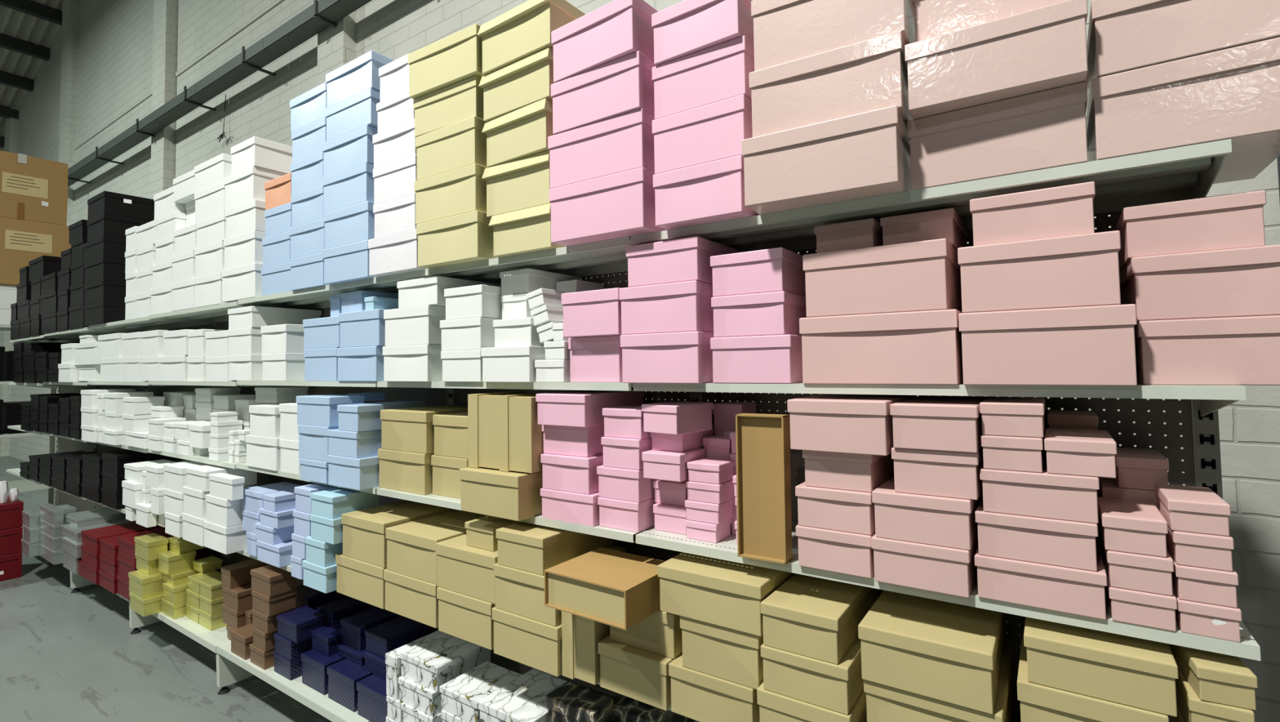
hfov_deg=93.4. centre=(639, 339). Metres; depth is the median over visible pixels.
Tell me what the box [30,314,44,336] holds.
box
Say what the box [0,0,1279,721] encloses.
wall
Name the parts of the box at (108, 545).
lid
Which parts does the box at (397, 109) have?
lid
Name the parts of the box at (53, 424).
lid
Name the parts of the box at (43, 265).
lid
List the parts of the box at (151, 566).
lid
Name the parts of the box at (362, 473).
lid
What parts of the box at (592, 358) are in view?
lid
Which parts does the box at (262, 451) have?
lid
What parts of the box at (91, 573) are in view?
lid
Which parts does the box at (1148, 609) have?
lid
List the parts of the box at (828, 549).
lid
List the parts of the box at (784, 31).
lid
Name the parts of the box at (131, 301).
lid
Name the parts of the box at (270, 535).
lid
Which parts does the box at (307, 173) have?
lid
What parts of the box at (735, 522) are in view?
lid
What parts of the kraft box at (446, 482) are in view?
lid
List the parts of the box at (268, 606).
lid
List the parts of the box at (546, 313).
lid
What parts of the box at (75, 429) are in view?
lid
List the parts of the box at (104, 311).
lid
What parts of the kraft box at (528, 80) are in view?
lid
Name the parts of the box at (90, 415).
lid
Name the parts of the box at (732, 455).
lid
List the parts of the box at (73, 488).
lid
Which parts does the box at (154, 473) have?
lid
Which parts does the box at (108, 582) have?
lid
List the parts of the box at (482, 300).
lid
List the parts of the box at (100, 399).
lid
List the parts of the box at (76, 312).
lid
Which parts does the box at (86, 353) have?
lid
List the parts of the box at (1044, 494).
lid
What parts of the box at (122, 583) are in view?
lid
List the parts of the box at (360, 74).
lid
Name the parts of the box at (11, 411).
lid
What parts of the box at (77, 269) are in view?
lid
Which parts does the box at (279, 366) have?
lid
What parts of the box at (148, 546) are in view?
lid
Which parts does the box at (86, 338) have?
lid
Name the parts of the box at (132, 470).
lid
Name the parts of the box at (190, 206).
lid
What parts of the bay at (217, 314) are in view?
leg, shelf, shelf, shelf, panel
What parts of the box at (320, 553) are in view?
lid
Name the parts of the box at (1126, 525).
lid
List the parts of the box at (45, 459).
lid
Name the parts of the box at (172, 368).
lid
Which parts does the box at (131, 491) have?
lid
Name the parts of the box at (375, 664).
lid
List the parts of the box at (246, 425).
lid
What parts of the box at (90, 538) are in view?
lid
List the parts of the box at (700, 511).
lid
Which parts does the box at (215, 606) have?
lid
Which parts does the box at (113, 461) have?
lid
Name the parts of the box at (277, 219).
lid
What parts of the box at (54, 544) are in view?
lid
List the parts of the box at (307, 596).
lid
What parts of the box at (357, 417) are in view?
lid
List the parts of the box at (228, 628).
lid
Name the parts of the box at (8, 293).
lid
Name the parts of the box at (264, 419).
lid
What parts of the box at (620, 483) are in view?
lid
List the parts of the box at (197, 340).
lid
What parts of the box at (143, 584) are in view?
lid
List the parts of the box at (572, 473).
lid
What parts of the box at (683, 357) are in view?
lid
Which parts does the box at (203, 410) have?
lid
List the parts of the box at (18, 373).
lid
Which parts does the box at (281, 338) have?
lid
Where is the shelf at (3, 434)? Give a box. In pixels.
[0,431,43,437]
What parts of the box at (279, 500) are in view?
lid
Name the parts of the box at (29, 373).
lid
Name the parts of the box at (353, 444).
lid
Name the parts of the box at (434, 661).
lid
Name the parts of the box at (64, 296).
lid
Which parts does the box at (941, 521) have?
lid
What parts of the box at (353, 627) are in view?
lid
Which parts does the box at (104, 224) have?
lid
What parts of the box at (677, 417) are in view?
lid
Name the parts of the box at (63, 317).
lid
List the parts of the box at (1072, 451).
lid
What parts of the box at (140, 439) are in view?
lid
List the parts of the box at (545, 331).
lid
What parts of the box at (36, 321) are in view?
lid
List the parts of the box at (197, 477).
lid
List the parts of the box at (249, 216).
lid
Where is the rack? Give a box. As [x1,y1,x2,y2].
[0,324,57,504]
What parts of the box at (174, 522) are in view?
lid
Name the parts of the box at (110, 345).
lid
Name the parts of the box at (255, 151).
lid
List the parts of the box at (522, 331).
lid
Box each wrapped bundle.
[0,480,8,502]
[8,488,18,501]
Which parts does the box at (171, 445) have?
lid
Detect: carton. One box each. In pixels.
[0,150,67,225]
[0,217,71,285]
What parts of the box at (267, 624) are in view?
lid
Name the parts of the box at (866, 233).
lid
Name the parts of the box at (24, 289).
lid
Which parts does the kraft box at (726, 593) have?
lid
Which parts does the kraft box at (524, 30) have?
lid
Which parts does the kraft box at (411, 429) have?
lid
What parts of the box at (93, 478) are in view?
lid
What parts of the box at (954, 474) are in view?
lid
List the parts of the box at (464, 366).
lid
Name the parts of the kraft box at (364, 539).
lid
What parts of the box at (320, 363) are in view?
lid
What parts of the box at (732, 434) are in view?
lid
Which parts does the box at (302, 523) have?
lid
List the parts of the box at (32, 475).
lid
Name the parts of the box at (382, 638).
lid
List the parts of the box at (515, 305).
lid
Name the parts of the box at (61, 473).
lid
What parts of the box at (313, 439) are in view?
lid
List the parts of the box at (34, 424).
lid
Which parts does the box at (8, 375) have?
lid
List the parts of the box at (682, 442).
lid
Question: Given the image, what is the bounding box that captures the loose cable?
[217,93,226,142]
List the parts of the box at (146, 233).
lid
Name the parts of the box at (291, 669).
lid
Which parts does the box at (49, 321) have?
lid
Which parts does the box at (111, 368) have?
lid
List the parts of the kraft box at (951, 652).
lid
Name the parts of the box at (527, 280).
lid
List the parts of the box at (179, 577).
lid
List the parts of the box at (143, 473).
lid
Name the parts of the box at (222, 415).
lid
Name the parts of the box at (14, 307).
lid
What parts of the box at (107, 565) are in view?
lid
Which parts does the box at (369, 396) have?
lid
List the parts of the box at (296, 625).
lid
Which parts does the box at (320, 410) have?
lid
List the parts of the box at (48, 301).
lid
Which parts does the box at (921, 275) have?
lid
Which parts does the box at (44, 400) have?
lid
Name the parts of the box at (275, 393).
lid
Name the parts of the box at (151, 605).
lid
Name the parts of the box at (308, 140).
lid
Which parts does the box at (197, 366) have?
lid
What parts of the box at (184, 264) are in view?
lid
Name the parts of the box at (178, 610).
lid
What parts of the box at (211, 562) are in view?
lid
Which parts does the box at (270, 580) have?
lid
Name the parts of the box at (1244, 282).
lid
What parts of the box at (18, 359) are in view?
lid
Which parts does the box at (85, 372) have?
lid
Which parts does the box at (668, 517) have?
lid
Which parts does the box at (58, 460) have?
lid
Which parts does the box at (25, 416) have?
lid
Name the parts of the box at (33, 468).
lid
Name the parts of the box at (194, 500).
lid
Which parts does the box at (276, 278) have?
lid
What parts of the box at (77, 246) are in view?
lid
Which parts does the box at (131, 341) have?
lid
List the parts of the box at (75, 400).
lid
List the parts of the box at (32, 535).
lid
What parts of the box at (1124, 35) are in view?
lid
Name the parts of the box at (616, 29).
lid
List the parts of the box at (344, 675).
lid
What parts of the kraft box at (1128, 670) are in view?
lid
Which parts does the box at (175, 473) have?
lid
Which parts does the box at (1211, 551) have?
lid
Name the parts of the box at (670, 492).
lid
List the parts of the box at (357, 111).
lid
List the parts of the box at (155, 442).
lid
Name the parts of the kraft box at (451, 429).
lid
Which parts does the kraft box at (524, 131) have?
lid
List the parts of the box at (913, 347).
lid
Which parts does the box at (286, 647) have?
lid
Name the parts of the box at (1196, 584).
lid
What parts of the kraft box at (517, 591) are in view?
lid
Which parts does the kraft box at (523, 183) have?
lid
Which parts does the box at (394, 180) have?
lid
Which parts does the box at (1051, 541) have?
lid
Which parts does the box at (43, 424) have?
lid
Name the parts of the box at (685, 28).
lid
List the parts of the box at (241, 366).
lid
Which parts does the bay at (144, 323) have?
leg, shelf, panel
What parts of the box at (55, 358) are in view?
lid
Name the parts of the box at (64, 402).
lid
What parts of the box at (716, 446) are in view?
lid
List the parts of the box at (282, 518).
lid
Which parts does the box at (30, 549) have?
lid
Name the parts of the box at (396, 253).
lid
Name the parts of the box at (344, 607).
lid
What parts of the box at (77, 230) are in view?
lid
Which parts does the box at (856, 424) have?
lid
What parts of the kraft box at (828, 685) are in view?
lid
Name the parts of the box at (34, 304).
lid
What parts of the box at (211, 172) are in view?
lid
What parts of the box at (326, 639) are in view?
lid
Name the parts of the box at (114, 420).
lid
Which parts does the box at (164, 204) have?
lid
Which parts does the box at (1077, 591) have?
lid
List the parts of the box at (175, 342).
lid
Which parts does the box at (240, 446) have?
lid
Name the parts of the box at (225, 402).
lid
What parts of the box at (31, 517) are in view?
lid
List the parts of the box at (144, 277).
lid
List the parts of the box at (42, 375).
lid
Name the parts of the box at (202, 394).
lid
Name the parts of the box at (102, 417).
lid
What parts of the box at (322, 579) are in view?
lid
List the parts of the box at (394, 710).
lid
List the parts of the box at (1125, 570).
lid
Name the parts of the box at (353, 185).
lid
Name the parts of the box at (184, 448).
lid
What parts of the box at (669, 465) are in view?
lid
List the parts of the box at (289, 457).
lid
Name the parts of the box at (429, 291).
lid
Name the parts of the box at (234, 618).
lid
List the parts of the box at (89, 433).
lid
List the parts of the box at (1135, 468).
lid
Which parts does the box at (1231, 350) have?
lid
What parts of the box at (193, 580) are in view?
lid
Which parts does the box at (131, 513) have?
lid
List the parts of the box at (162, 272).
lid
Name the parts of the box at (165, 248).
lid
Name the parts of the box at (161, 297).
lid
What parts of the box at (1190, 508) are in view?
lid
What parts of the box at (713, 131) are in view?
lid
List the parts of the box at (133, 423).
lid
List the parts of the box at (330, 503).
lid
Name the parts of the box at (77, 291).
lid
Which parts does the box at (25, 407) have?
lid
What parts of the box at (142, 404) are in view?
lid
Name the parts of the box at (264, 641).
lid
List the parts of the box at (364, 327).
lid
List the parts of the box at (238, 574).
lid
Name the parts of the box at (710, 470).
lid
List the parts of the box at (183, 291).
lid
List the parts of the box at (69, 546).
lid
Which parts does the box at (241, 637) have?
lid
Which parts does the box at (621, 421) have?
lid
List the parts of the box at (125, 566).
lid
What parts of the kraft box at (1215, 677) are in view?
lid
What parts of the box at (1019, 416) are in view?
lid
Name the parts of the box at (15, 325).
lid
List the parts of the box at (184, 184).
lid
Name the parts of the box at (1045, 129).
lid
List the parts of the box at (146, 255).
lid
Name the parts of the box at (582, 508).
lid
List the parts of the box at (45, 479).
lid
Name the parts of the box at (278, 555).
lid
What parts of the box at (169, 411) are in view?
lid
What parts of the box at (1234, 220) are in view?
lid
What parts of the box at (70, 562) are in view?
lid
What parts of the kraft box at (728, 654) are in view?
lid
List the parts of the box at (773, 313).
lid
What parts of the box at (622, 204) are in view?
lid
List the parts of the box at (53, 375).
lid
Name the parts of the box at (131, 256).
lid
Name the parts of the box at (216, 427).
lid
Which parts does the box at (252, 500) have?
lid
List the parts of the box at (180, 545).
lid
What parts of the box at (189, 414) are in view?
lid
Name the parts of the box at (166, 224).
lid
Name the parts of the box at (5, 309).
lid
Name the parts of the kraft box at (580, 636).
lid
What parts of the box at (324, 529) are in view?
lid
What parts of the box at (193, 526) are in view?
lid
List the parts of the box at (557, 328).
lid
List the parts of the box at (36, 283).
lid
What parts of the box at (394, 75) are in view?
lid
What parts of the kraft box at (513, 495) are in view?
lid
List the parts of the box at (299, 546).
lid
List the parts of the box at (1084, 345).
lid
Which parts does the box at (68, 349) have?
lid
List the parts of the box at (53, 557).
lid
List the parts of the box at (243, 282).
lid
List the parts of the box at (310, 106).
lid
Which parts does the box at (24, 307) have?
lid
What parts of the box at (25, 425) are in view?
lid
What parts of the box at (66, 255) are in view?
lid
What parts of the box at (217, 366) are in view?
lid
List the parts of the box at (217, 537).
lid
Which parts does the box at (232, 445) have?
lid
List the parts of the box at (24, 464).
lid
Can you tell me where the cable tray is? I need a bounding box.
[67,0,372,186]
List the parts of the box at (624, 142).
lid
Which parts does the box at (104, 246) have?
lid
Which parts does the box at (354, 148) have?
lid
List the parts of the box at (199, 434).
lid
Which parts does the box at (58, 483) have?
lid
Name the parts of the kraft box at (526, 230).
lid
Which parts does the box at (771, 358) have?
lid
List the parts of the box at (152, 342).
lid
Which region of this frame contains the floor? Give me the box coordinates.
[0,455,602,721]
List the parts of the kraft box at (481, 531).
lid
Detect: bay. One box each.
[6,334,96,527]
[40,326,145,521]
[70,315,213,601]
[128,301,304,653]
[216,277,447,721]
[369,235,695,721]
[631,138,1260,721]
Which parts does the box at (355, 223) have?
lid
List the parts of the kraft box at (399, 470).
lid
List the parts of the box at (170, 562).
lid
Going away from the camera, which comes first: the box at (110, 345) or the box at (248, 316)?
the box at (248, 316)
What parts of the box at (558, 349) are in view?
lid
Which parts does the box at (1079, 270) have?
lid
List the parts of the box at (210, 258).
lid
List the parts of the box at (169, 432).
lid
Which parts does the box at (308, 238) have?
lid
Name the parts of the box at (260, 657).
lid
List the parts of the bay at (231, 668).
leg, shelf, shelf, shelf, panel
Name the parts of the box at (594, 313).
lid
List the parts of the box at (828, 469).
lid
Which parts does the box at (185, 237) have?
lid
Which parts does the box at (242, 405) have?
lid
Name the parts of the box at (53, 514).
lid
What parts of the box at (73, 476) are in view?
lid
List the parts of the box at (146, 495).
lid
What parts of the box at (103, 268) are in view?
lid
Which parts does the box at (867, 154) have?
lid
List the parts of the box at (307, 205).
lid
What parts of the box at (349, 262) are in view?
lid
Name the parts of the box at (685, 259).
lid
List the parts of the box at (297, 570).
lid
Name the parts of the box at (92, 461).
lid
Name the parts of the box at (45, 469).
lid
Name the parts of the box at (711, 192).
lid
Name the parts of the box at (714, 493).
lid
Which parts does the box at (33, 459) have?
lid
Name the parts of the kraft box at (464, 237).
lid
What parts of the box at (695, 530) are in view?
lid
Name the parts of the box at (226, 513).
lid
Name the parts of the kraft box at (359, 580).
lid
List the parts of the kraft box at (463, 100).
lid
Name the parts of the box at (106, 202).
lid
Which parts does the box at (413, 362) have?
lid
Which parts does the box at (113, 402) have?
lid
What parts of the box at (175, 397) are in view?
lid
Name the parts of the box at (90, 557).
lid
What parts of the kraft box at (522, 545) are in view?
lid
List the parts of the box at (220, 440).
lid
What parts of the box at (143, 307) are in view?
lid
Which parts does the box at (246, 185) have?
lid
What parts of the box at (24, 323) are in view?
lid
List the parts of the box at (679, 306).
lid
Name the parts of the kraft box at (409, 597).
lid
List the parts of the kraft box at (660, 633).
lid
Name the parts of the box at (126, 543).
lid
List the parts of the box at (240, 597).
lid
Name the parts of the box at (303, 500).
lid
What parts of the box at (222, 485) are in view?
lid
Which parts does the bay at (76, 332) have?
shelf, panel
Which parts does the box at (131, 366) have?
lid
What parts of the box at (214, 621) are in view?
lid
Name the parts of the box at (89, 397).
lid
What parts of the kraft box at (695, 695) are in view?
lid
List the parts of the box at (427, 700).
lid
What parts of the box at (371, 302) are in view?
lid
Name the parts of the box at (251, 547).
lid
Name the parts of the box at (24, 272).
lid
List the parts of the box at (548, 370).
lid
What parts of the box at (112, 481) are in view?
lid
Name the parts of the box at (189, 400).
lid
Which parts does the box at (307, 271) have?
lid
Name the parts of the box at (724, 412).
lid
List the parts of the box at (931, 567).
lid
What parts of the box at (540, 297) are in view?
lid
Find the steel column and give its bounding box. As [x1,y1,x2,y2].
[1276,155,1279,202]
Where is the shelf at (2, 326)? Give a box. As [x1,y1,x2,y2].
[0,324,10,330]
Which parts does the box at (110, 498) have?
lid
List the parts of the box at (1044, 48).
lid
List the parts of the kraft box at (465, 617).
lid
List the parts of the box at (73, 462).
lid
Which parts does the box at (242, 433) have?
lid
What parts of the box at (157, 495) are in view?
lid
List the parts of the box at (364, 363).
lid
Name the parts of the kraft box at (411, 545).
lid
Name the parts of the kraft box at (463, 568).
lid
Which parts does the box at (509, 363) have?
lid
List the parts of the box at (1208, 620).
lid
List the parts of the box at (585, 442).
lid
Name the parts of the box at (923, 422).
lid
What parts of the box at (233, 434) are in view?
lid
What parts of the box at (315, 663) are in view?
lid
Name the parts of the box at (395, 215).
lid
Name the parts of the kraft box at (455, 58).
lid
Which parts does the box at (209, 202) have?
lid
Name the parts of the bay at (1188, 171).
shelf, panel, shelf, shelf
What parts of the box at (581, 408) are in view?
lid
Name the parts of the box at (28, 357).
lid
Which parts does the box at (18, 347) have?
lid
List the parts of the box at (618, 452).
lid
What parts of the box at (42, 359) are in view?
lid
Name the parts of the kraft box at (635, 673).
lid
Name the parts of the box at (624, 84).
lid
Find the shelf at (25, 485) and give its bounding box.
[7,479,52,493]
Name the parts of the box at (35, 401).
lid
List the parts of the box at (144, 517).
lid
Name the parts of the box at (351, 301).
lid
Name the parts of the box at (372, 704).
lid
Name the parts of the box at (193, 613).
lid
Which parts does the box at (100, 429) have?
lid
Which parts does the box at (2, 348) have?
lid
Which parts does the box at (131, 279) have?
lid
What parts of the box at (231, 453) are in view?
lid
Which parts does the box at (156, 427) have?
lid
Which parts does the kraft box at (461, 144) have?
lid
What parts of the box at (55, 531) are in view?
lid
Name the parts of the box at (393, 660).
lid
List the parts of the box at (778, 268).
lid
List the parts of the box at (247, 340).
lid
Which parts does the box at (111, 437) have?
lid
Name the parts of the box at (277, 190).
lid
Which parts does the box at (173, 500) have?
lid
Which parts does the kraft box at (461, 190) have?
lid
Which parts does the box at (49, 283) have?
lid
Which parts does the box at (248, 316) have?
lid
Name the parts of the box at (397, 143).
lid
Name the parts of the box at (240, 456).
lid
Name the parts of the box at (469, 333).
lid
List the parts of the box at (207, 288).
lid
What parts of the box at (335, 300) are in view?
lid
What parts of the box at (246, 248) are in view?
lid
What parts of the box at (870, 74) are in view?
lid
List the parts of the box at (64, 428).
lid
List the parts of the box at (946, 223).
lid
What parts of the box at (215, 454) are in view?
lid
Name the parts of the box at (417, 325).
lid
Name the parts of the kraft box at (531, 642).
lid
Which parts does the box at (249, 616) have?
lid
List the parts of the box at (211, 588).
lid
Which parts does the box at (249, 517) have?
lid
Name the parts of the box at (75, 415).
lid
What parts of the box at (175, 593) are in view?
lid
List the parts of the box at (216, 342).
lid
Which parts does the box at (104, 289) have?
lid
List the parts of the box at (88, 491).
lid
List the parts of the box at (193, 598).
lid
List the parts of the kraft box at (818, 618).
lid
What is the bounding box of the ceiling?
[0,0,62,137]
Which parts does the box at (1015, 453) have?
lid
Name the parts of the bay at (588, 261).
shelf, shelf, panel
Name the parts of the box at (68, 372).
lid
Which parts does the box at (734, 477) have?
lid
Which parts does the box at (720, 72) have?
lid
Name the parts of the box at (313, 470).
lid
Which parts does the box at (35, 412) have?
lid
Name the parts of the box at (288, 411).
lid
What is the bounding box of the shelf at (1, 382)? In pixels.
[0,381,13,384]
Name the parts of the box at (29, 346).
lid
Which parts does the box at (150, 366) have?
lid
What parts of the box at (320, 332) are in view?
lid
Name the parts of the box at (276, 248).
lid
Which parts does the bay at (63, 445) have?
shelf, shelf, panel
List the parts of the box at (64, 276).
lid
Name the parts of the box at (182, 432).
lid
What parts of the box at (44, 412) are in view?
lid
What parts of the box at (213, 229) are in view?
lid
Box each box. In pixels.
[0,284,17,304]
[0,304,11,324]
[0,346,4,381]
[0,399,3,434]
[0,494,23,529]
[0,526,22,555]
[0,551,22,581]
[1,400,31,433]
[3,351,13,381]
[10,302,18,321]
[10,319,19,339]
[13,342,27,355]
[13,355,25,368]
[13,368,23,382]
[16,280,31,302]
[17,299,31,319]
[19,266,29,283]
[19,316,31,337]
[19,461,29,469]
[19,466,29,474]
[19,471,30,479]
[20,412,31,422]
[20,420,31,431]
[21,403,31,413]
[21,538,39,556]
[22,351,61,367]
[22,503,76,528]
[22,524,40,542]
[23,342,68,351]
[23,367,42,382]
[28,255,61,281]
[28,454,39,465]
[28,462,39,473]
[28,471,39,481]
[29,297,39,315]
[29,417,39,431]
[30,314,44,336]
[30,392,79,406]
[30,405,39,418]
[31,277,41,300]
[35,351,61,368]
[35,368,48,382]
[38,419,48,432]
[38,472,51,485]
[39,290,57,315]
[39,394,81,408]
[39,408,48,420]
[39,450,87,466]
[39,463,52,476]
[39,502,64,525]
[39,542,63,564]
[40,271,57,294]
[40,311,57,333]
[40,519,69,537]
[40,530,63,551]
[47,370,58,382]
[47,418,59,435]
[48,352,61,370]
[48,403,59,419]
[50,475,66,491]
[51,451,98,469]
[51,466,66,479]
[56,309,69,331]
[57,267,71,292]
[57,288,70,311]
[57,363,87,382]
[58,397,71,417]
[58,416,70,436]
[60,248,71,270]
[61,342,77,363]
[61,518,131,542]
[62,536,81,557]
[62,550,81,573]
[63,506,125,526]
[65,480,81,497]
[66,454,82,471]
[66,468,82,484]
[68,219,88,244]
[68,303,123,329]
[69,281,84,306]
[69,423,81,439]
[70,261,84,285]
[70,395,81,410]
[70,409,81,425]
[71,237,87,265]
[74,341,100,364]
[76,364,100,381]
[77,558,99,584]
[79,334,99,342]
[80,388,135,407]
[80,406,98,426]
[80,424,97,442]
[80,482,102,502]
[80,545,99,568]
[81,449,128,472]
[81,468,102,488]
[81,520,161,553]
[82,235,125,263]
[84,257,126,284]
[84,279,126,304]
[84,300,125,325]
[86,213,152,242]
[87,191,154,220]
[97,333,124,358]
[97,393,104,409]
[97,409,106,426]
[97,426,106,443]
[97,568,117,593]
[98,526,164,561]
[98,553,118,577]
[99,357,122,381]
[101,487,124,509]
[102,449,165,473]
[102,470,126,491]
[103,391,153,412]
[103,429,126,444]
[105,411,123,430]
[116,527,173,563]
[116,548,204,579]
[116,573,129,599]
[121,331,140,357]
[121,356,148,381]
[121,480,151,508]
[122,395,164,414]
[122,413,159,431]
[124,248,137,273]
[124,294,136,319]
[124,430,149,448]
[124,458,175,482]
[124,505,136,520]
[125,226,137,251]
[125,271,137,297]
[128,569,166,598]
[128,591,163,616]
[133,533,168,560]
[135,219,157,249]
[135,291,189,318]
[135,502,156,527]
[135,549,168,574]
[136,268,152,293]
[137,244,155,271]
[139,329,176,356]
[140,355,160,381]
[141,470,151,488]
[141,488,151,502]
[145,460,189,488]
[147,417,186,435]
[147,434,164,451]
[150,284,172,315]
[150,404,183,417]
[150,487,165,515]
[151,260,172,288]
[153,186,186,219]
[155,211,186,240]
[155,235,174,264]
[156,513,165,526]
[157,550,195,574]
[158,355,187,381]
[160,597,186,618]
[162,436,177,453]
[162,568,199,585]
[162,581,188,604]
[163,328,193,355]
[163,391,195,405]
[163,420,195,438]
[163,460,210,492]
[163,488,183,516]
[164,511,182,537]
[168,536,206,553]
[170,278,194,311]
[171,250,195,283]
[173,169,195,204]
[173,223,196,255]
[173,420,209,440]
[176,440,195,455]
[182,394,195,408]
[182,408,195,421]
[182,484,254,518]
[182,512,206,546]
[185,200,195,226]
[186,328,226,355]
[186,355,206,381]
[186,464,257,491]
[186,588,199,608]
[186,603,199,623]
[187,569,221,594]
[188,422,210,448]
[192,555,222,573]
[193,271,226,307]
[194,153,231,192]
[194,181,225,223]
[194,240,224,277]
[194,447,208,455]
[195,213,226,248]
[195,386,240,402]
[195,401,213,421]
[198,608,226,630]
[199,575,223,599]
[199,594,222,614]
[203,520,247,554]
[204,329,228,356]
[204,355,236,381]
[205,493,243,527]
[208,447,229,461]
[208,472,244,500]
[209,411,238,421]
[209,419,243,434]
[209,432,229,448]
[212,408,235,412]
[213,394,254,409]
[221,262,262,302]
[221,558,269,588]
[222,582,253,610]
[222,604,252,628]
[223,165,286,210]
[223,230,265,269]
[224,199,265,238]
[226,327,262,355]
[226,624,235,639]
[227,306,321,329]
[227,354,262,380]
[228,428,249,440]
[228,440,235,450]
[228,449,235,462]
[230,622,253,659]
[231,136,292,174]
[234,398,276,420]
[234,440,246,451]
[234,450,246,462]
[238,429,249,440]
[241,481,302,513]
[241,509,260,533]
[242,420,249,429]
[244,608,253,624]
[245,434,280,471]
[245,531,257,556]
[248,403,279,437]
[248,642,275,669]
[250,564,297,596]
[251,588,297,616]
[251,608,295,633]
[252,626,277,651]
[254,386,308,402]
[254,521,293,544]
[256,539,292,567]
[258,507,295,528]
[260,324,304,353]
[261,262,291,295]
[261,352,304,380]
[262,231,290,267]
[262,488,295,511]
[264,173,291,210]
[264,202,292,237]
[272,651,302,679]
[273,631,312,660]
[275,605,325,642]
[279,402,299,440]
[279,438,300,474]
[288,218,324,258]
[289,82,326,132]
[289,151,323,195]
[289,252,328,290]
[290,185,324,226]
[290,555,305,579]
[291,116,326,163]
[291,533,306,559]
[293,483,337,513]
[293,509,311,536]
[295,583,347,609]
[296,394,364,426]
[297,424,338,462]
[299,457,328,483]
[301,648,346,694]
[302,315,339,348]
[302,559,337,593]
[303,346,339,380]
[304,535,342,566]
[309,513,342,544]
[310,487,378,518]
[311,625,342,656]
[316,595,373,630]
[322,124,377,177]
[322,162,373,213]
[323,200,374,248]
[323,239,377,284]
[324,88,380,141]
[325,49,393,108]
[327,428,381,457]
[327,454,379,489]
[327,657,373,711]
[329,293,341,316]
[335,551,386,608]
[336,346,383,381]
[337,400,425,431]
[337,643,366,665]
[338,308,385,347]
[340,289,398,312]
[340,606,400,650]
[341,499,456,567]
[346,391,385,400]
[356,673,387,721]
[363,650,386,679]
[364,296,399,310]
[364,615,437,657]
[368,228,426,276]
[372,119,417,168]
[373,154,417,204]
[373,193,416,238]
[376,89,414,133]
[377,448,434,494]
[378,53,408,102]
[380,405,467,453]
[382,344,442,381]
[383,305,445,346]
[383,568,438,627]
[385,509,487,584]
[385,630,443,698]
[386,694,403,721]
[386,715,396,721]
[396,275,501,308]
[398,675,442,715]
[400,631,490,691]
[400,701,442,721]
[407,23,484,99]
[413,75,483,137]
[413,163,487,224]
[415,115,487,180]
[416,210,497,268]
[431,454,467,498]
[432,411,467,458]
[435,533,497,604]
[436,586,495,649]
[439,660,522,721]
[440,316,502,351]
[440,349,483,382]
[440,709,467,721]
[444,284,502,319]
[459,466,542,520]
[464,515,519,551]
[467,391,534,468]
[477,0,585,75]
[478,46,554,121]
[478,668,566,721]
[480,345,546,382]
[481,97,553,167]
[481,150,551,217]
[488,203,566,257]
[492,606,562,676]
[493,317,543,346]
[493,545,626,626]
[495,521,613,574]
[498,392,544,472]
[499,267,579,295]
[500,293,533,319]
[525,288,565,309]
[530,304,563,326]
[534,359,570,382]
[535,390,644,426]
[536,321,563,342]
[540,453,603,493]
[540,488,599,526]
[542,424,604,457]
[543,340,569,359]
[544,546,665,630]
[546,680,613,721]
[547,108,654,188]
[548,167,666,246]
[551,0,657,83]
[551,50,656,134]
[551,323,573,341]
[555,279,604,293]
[561,287,622,337]
[561,610,609,684]
[568,335,622,382]
[596,464,656,502]
[597,496,657,532]
[597,635,682,710]
[600,436,652,470]
[602,404,650,439]
[609,608,682,658]
[611,693,693,721]
[618,280,714,334]
[620,331,714,382]
[626,235,743,287]
[641,400,713,434]
[641,448,705,481]
[650,424,714,452]
[651,0,754,66]
[652,35,754,119]
[652,93,752,173]
[653,155,759,230]
[653,479,688,506]
[653,502,686,534]
[657,551,795,635]
[668,653,759,721]
[680,615,763,688]
[684,497,733,524]
[684,518,731,542]
[685,479,733,503]
[686,457,734,484]
[702,435,732,459]
[710,247,805,296]
[710,333,803,383]
[711,290,806,337]
[712,401,755,435]
[729,431,736,453]
[729,453,736,493]
[731,493,737,535]
[732,474,737,496]
[734,497,737,515]
[734,520,737,543]
[735,413,792,564]
[741,105,911,214]
[748,31,913,137]
[751,0,915,71]
[756,682,866,721]
[760,573,877,664]
[760,634,863,714]
[786,393,915,455]
[795,481,875,534]
[795,524,875,577]
[799,308,963,384]
[802,238,962,317]
[802,449,893,492]
[813,217,883,253]
[857,590,1005,714]
[863,639,1013,721]
[871,475,982,550]
[871,533,977,597]
[880,207,968,251]
[889,395,989,453]
[891,446,983,499]
[904,0,1088,119]
[906,81,1088,190]
[911,0,1067,42]
[957,230,1120,312]
[958,303,1137,385]
[969,181,1095,245]
[974,497,1097,571]
[974,543,1106,619]
[979,396,1045,437]
[979,457,1099,523]
[980,434,1044,472]
[1017,616,1168,721]
[1023,616,1178,716]
[1044,427,1116,477]
[1047,409,1098,429]
[1085,0,1279,110]
[1085,36,1279,183]
[1095,495,1100,540]
[1095,540,1101,551]
[1097,476,1158,508]
[1097,496,1168,556]
[1101,535,1173,595]
[1102,560,1177,631]
[1114,447,1168,489]
[1115,190,1266,268]
[1119,244,1279,321]
[1133,315,1279,385]
[1155,483,1231,536]
[1165,524,1234,571]
[1166,546,1238,607]
[1168,643,1257,710]
[1172,585,1243,641]
[1172,700,1184,721]
[1175,666,1254,721]
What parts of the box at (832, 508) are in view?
lid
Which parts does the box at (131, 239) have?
lid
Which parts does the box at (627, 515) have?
lid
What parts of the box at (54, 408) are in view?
lid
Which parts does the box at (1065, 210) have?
lid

